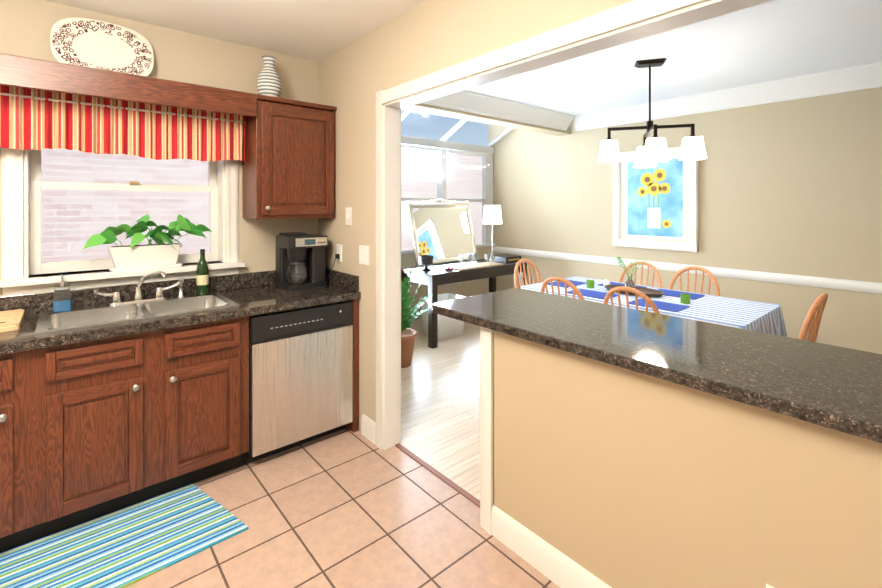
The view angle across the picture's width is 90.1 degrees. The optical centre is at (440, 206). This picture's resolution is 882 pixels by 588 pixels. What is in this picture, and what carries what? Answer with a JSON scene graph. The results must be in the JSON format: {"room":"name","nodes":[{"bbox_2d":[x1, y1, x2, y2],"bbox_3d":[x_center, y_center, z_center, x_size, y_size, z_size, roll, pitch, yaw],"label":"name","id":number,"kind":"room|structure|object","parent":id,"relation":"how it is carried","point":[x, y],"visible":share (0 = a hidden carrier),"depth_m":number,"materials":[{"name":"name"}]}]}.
{"room":"kitchen","nodes":[
{"label":"kitchen","id":0,"kind":"room"},
{"bbox_2d":[0,0,513,320],"bbox_3d":[-1.407,-0.037,3.801,6.750,2.950,1.410,0,0,-40],"label":"wall","id":1,"kind":"structure","parent":0,"point":[26,26],"depth_m":2.94,"materials":[{"name":"beige paint"}]},
{"bbox_2d":[0,148,244,295],"bbox_3d":[-1.813,-0.126,2.613,1.160,1.147,0.270,0,0,-40],"label":"window","id":2,"kind":"structure","parent":1,"relation":"attached to","point":[22,184],"depth_m":2.45,"materials":[{"name":"white"}]},
{"bbox_2d":[83,214,211,271],"bbox_3d":[-1.725,0.205,2.645,0.627,0.319,0.270,0,0,-28],"label":"potted plant","id":3,"kind":"object","parent":2,"relation":"on","point":[150,255],"visible":1,"depth_m":2.60,"materials":[{"name":"green plant"}]},
{"bbox_2d":[0,53,336,116],"bbox_3d":[-1.776,-0.621,2.353,2.511,0.140,0.307,0,0,-40],"label":"valance board","id":4,"kind":"object","parent":1,"relation":"attached to","point":[28,73],"visible":0.81,"depth_m":2.28,"materials":[{"name":"brown wood"}]},
{"bbox_2d":[50,18,153,75],"bbox_3d":[-1.847,-0.859,2.419,0.450,0.330,0.022,0,-11,-40],"label":"decorative platter","id":5,"kind":"object","parent":4,"relation":"on","point":[91,43],"visible":0.94,"depth_m":2.42,"materials":[{"name":"white ceramic"}]},
{"bbox_2d":[0,85,245,161],"bbox_3d":[-2.013,-0.431,2.212,1.968,0.324,0.057,0,0,-40],"label":"curtain valance","id":6,"kind":"object","parent":4,"relation":"hanging from","point":[34,119],"visible":0.92,"depth_m":2.41,"materials":[{"name":"red fabric"}]},
{"bbox_2d":[257,56,280,96],"bbox_3d":[-1.131,-0.837,2.897,0.152,0.287,0.152,0,0,-40],"label":"decorative vase","id":7,"kind":"object","parent":4,"relation":"on","point":[268,82],"visible":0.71,"depth_m":2.85,"materials":[{"name":"white ceramic"}]},
{"bbox_2d":[242,100,334,218],"bbox_3d":[-1.014,-0.291,2.983,0.534,0.738,0.338,0,0,-40],"label":"upper cabinet","id":8,"kind":"object","parent":1,"relation":"attached to","point":[288,168],"visible":0.98,"depth_m":2.85,"materials":[{"name":"brown wood"}]},
{"bbox_2d":[401,144,441,176],"bbox_3d":[-0.246,-0.560,5.553,0.638,0.390,0.030,0,0,-40],"label":"window blinds","id":9,"kind":"object","parent":1,"relation":"attached to","point":[438,150],"depth_m":5.50,"materials":[{"name":"white"}]},
{"bbox_2d":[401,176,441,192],"bbox_3d":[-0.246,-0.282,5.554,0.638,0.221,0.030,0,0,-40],"label":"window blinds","id":10,"kind":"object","parent":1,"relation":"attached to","point":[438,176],"depth_m":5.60,"materials":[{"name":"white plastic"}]},
{"bbox_2d":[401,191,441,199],"bbox_3d":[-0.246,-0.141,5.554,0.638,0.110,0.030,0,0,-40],"label":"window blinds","id":11,"kind":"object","parent":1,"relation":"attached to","point":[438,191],"depth_m":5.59,"materials":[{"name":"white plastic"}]},
{"bbox_2d":[401,154,488,233],"bbox_3d":[-0.138,-0.176,5.386,2.541,1.022,0.357,0,0,-40],"label":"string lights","id":12,"kind":"object","parent":1,"relation":"hanging from","point":[434,199],"visible":0.79,"depth_m":5.51,"materials":[{"name":"white plastic"}]},
{"bbox_2d":[447,149,488,202],"bbox_3d":[0.375,-0.408,6.083,0.784,0.700,0.030,0,0,-40],"label":"window blinds","id":13,"kind":"object","parent":1,"relation":"attached to","point":[457,152],"depth_m":6.09,"materials":[{"name":"white"}]},
{"bbox_2d":[125,427,559,587],"bbox_3d":[-0.690,1.471,0.460,3.500,0.050,5.010,0,0,-40],"label":"floor","id":14,"kind":"structure","parent":0,"point":[346,507],"depth_m":1.95,"materials":[{"name":"beige tile"}]},
{"bbox_2d":[0,349,35,551],"bbox_3d":[-2.084,1.016,1.896,0.484,0.852,0.607,0,0,-40],"label":"base cabinet","id":15,"kind":"object","parent":14,"relation":"on","point":[17,369],"depth_m":1.82,"materials":[{"name":"brown wood"}]},
{"bbox_2d":[0,268,360,353],"bbox_3d":[-1.671,0.544,2.233,2.512,0.366,0.630,0,0,-40],"label":"countertop","id":16,"kind":"structure","parent":15,"relation":"on","point":[96,313],"depth_m":2.40,"materials":[{"name":"stone"}]},
{"bbox_2d":[0,309,24,332],"bbox_3d":[-2.161,0.530,1.930,0.472,0.033,0.360,0,0,-40],"label":"cutting board","id":17,"kind":"object","parent":16,"relation":"on","point":[11,320],"visible":0.98,"depth_m":2.01,"materials":[{"name":"brown wood"}]},
{"bbox_2d":[53,275,71,311],"bbox_3d":[-1.945,0.444,2.259,0.074,0.185,0.070,0,0,-40],"label":"soap dispenser","id":18,"kind":"object","parent":16,"relation":"on","point":[62,298],"visible":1,"depth_m":2.25,"materials":[{"name":"blue plastic"}]},
{"bbox_2d":[35,291,239,334],"bbox_3d":[-1.579,0.632,2.332,0.824,0.189,0.509,0,0,-40],"label":"sink","id":19,"kind":"object","parent":16,"relation":"in","point":[151,308],"depth_m":2.34,"materials":[{"name":"grey metal"}]},
{"bbox_2d":[93,271,184,305],"bbox_3d":[-1.657,0.448,2.444,0.432,0.177,0.178,0,0,-40],"label":"tap","id":20,"kind":"object","parent":16,"relation":"on","point":[138,300],"depth_m":2.47,"materials":[{"name":"silver metal"}]},
{"bbox_2d":[196,249,208,294],"bbox_3d":[-1.456,0.397,2.689,0.066,0.276,0.066,0,0,-40],"label":"wine bottle","id":21,"kind":"object","parent":16,"relation":"on","point":[202,270],"visible":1,"depth_m":2.67,"materials":[{"name":"green glass"}]},
{"bbox_2d":[275,232,326,290],"bbox_3d":[-0.958,0.361,2.999,0.289,0.365,0.266,0,0,-40],"label":"coffee maker","id":22,"kind":"object","parent":16,"relation":"on","point":[299,261],"visible":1,"depth_m":2.94,"materials":[{"name":"black plastic"}]},
{"bbox_2d":[325,254,339,279],"bbox_3d":[-0.764,0.428,3.051,0.060,0.208,0.149,0,0,-40],"label":"cord","id":23,"kind":"object","parent":22,"relation":"attached to","point":[337,256],"visible":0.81,"depth_m":3.01,"materials":[{"name":"black plastic"}]},
{"bbox_2d":[36,330,159,538],"bbox_3d":[-1.734,1.015,2.195,0.436,0.852,0.607,0,0,-40],"label":"base cabinet","id":24,"kind":"object","parent":14,"relation":"on","point":[91,429],"depth_m":1.97,"materials":[{"name":"brown wood"}]},
{"bbox_2d":[0,483,248,587],"bbox_3d":[-1.665,1.437,1.602,1.699,0.012,0.543,0,0,-40],"label":"kitchen rug","id":25,"kind":"object","parent":14,"relation":"on","point":[128,545],"visible":0.98,"depth_m":1.86,"materials":[{"name":"fabric"}]},
{"bbox_2d":[160,316,248,493],"bbox_3d":[-1.401,1.015,2.480,0.442,0.852,0.607,0,0,-40],"label":"base cabinet","id":26,"kind":"object","parent":14,"relation":"on","point":[204,367],"depth_m":2.25,"materials":[{"name":"brown wood"}]},
{"bbox_2d":[246,300,352,463],"bbox_3d":[-0.988,1.015,2.822,0.618,0.850,0.608,0,0,-40],"label":"dishwasher","id":27,"kind":"object","parent":14,"relation":"on","point":[300,376],"visible":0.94,"depth_m":2.57,"materials":[{"name":"silver metal"}]},
{"bbox_2d":[400,319,479,499],"bbox_3d":[1.523,1.464,3.143,3.350,0.050,6.220,0,0,-40],"label":"floor","id":28,"kind":"structure","parent":0,"point":[440,408],"depth_m":3.19,"materials":[{"name":"beige wood"}]},
{"bbox_2d":[401,270,431,367],"bbox_3d":[-0.377,1.007,4.075,0.624,0.860,0.552,0,0,-40],"label":"potted fern","id":29,"kind":"object","parent":28,"relation":"on","point":[408,335],"visible":0.46,"depth_m":3.94,"materials":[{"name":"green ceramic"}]},
{"bbox_2d":[395,443,479,507],"bbox_3d":[-0.009,1.438,2.358,0.030,0.006,0.815,0,0,-40],"label":"threshold","id":30,"kind":"object","parent":28,"relation":"on","point":[456,487],"depth_m":2.35,"materials":[{"name":"brown wood"}]},
{"bbox_2d":[420,293,464,339],"bbox_3d":[0.030,1.226,4.931,0.464,0.413,0.364,0,0,-40],"label":"wicker basket","id":31,"kind":"object","parent":28,"relation":"on","point":[448,327],"visible":0.42,"depth_m":4.84,"materials":[{"name":"white"}]},
{"bbox_2d":[401,205,526,348],"bbox_3d":[0.299,0.709,5.154,1.540,1.451,0.610,0,0,-40],"label":"console table","id":32,"kind":"object","parent":28,"relation":"on","point":[491,267],"visible":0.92,"depth_m":4.87,"materials":[{"name":"brown wood"}]},
{"bbox_2d":[407,203,478,266],"bbox_3d":[0.044,0.319,5.359,0.980,0.740,0.035,0,-14,-40],"label":"leaning mirror","id":33,"kind":"object","parent":32,"relation":"on","point":[442,233],"visible":0.92,"depth_m":5.33,"materials":[{"name":"beige mirror"}]},
{"bbox_2d":[514,259,541,287],"bbox_3d":[0.936,0.969,4.038,0.472,0.942,0.494,0,0,-40],"label":"dining chair","id":34,"kind":"object","parent":28,"relation":"on","point":[518,263],"visible":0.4,"depth_m":4.19,"materials":[{"name":"brown wood"}]},
{"bbox_2d":[540,277,583,299],"bbox_3d":[1.004,0.971,3.278,0.494,0.942,0.472,0,0,-40],"label":"dining chair","id":35,"kind":"object","parent":28,"relation":"on","point":[565,282],"visible":0.21,"depth_m":3.10,"materials":[{"name":"brown wood"}]},
{"bbox_2d":[603,286,659,313],"bbox_3d":[1.336,0.972,2.904,0.494,0.942,0.472,0,0,-40],"label":"dining chair","id":36,"kind":"object","parent":28,"relation":"on","point":[637,293],"visible":0.23,"depth_m":2.73,"materials":[{"name":"brown wood"}]},
{"bbox_2d":[619,261,661,287],"bbox_3d":[1.655,0.969,3.846,0.494,0.942,0.472,0,0,-40],"label":"dining chair","id":37,"kind":"object","parent":28,"relation":"on","point":[654,269],"visible":0.27,"depth_m":3.96,"materials":[{"name":"brown wood"}]},
{"bbox_2d":[521,256,786,336],"bbox_3d":[1.515,0.920,3.398,0.942,1.036,1.732,0,0,-40],"label":"dining table","id":38,"kind":"object","parent":28,"relation":"on","point":[762,317],"visible":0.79,"depth_m":3.07,"materials":[{"name":"white fabric"}]},
{"bbox_2d":[669,266,719,295],"bbox_3d":[1.956,0.970,3.524,0.494,0.942,0.472,0,0,-40],"label":"dining chair","id":39,"kind":"object","parent":28,"relation":"on","point":[704,270],"visible":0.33,"depth_m":3.65,"materials":[{"name":"brown wood"}]},
{"bbox_2d":[798,293,827,341],"bbox_3d":[2.070,0.972,2.725,0.472,0.942,0.494,0,0,-40],"label":"dining chair","id":40,"kind":"object","parent":28,"relation":"on","point":[812,321],"visible":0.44,"depth_m":2.50,"materials":[{"name":"brown wood"}]},
{"bbox_3d":[1.463,0.986,0.996,0.427,0.918,3.027,0,0,-40],"label":"wall","id":41,"kind":"structure","parent":28,"relation":"on","visible":0},
{"bbox_2d":[432,288,881,442],"bbox_3d":[1.302,0.507,1.114,0.678,0.038,3.417,0,0,-40],"label":"countertop","id":42,"kind":"structure","parent":41,"relation":"on","point":[837,388],"depth_m":1.47,"materials":[{"name":"stone"}]},
{"bbox_2d":[45,0,881,115],"bbox_3d":[0.585,-1.127,1.541,6.850,0.100,5.010,0,0,-40],"label":"ceiling","id":43,"kind":"structure","parent":0,"point":[774,40],"depth_m":2.88,"materials":[{"name":"white paint"}]},
{"bbox_2d":[598,58,706,167],"bbox_3d":[1.560,-0.698,3.288,0.726,0.764,0.616,0,0,17],"label":"pendant chandelier","id":44,"kind":"object","parent":43,"relation":"hanging from","point":[650,152],"visible":1,"depth_m":3.24,"materials":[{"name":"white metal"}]},
{"bbox_2d":[401,103,571,135],"bbox_3d":[0.324,-1.189,4.480,3.230,0.590,0.200,0,0,-40],"label":"beam","id":45,"kind":"structure","parent":0,"point":[442,111],"depth_m":4.52,"materials":[{"name":"beige paint"}]},
{"bbox_2d":[318,0,881,587],"bbox_3d":[0.682,0.183,1.496,0.105,2.520,4.810,0,0,-40],"label":"wall","id":46,"kind":"structure","parent":0,"point":[612,476],"depth_m":1.51,"materials":[{"name":"beige paint"}]},
{"bbox_2d":[337,244,341,261],"bbox_3d":[-0.700,0.319,3.025,0.008,0.118,0.072,0,0,-40],"label":"outlet","id":47,"kind":"object","parent":46,"relation":"attached to","point":[339,247],"depth_m":3.01,"materials":[{"name":"white plastic"}]},
{"bbox_2d":[346,207,351,224],"bbox_3d":[-0.618,0.064,2.924,0.014,0.118,0.072,0,0,-40],"label":"light switch","id":48,"kind":"object","parent":46,"relation":"attached to","point":[348,209],"depth_m":2.91,"materials":[{"name":"white plastic"}]},
{"bbox_2d":[359,245,368,264],"bbox_3d":[-0.485,0.306,2.774,0.008,0.118,0.118,0,0,-40],"label":"light switch","id":49,"kind":"object","parent":46,"relation":"attached to","point":[363,254],"depth_m":2.77,"materials":[{"name":"white plastic"}]},
{"bbox_2d":[361,0,881,587],"bbox_3d":[0.682,0.183,1.496,0.145,2.520,4.810,0,0,-40],"label":"trim","id":50,"kind":"structure","parent":46,"relation":"attached to","point":[627,22],"depth_m":1.74,"materials":[{"name":"white wood"}]},
{"bbox_2d":[488,87,881,353],"bbox_3d":[2.759,-0.023,4.195,0.100,2.920,6.220,0,0,-40],"label":"wall","id":51,"kind":"structure","parent":0,"point":[793,187],"depth_m":4.01,"materials":[{"name":"beige paint"}]},
{"bbox_2d":[612,146,698,251],"bbox_3d":[2.249,-0.079,4.679,0.042,1.060,0.880,0,0,-40],"label":"framed art","id":52,"kind":"object","parent":51,"relation":"attached to","point":[657,207],"visible":0.92,"depth_m":4.64,"materials":[{"name":"white"}]},
{"label":"outside","id":53,"kind":"structure","parent":0,"visible":0},
{"bbox_2d":[41,142,481,262],"bbox_3d":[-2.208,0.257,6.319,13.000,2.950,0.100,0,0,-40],"label":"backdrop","id":54,"kind":"structure","parent":53,"point":[100,195],"depth_m":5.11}
]}

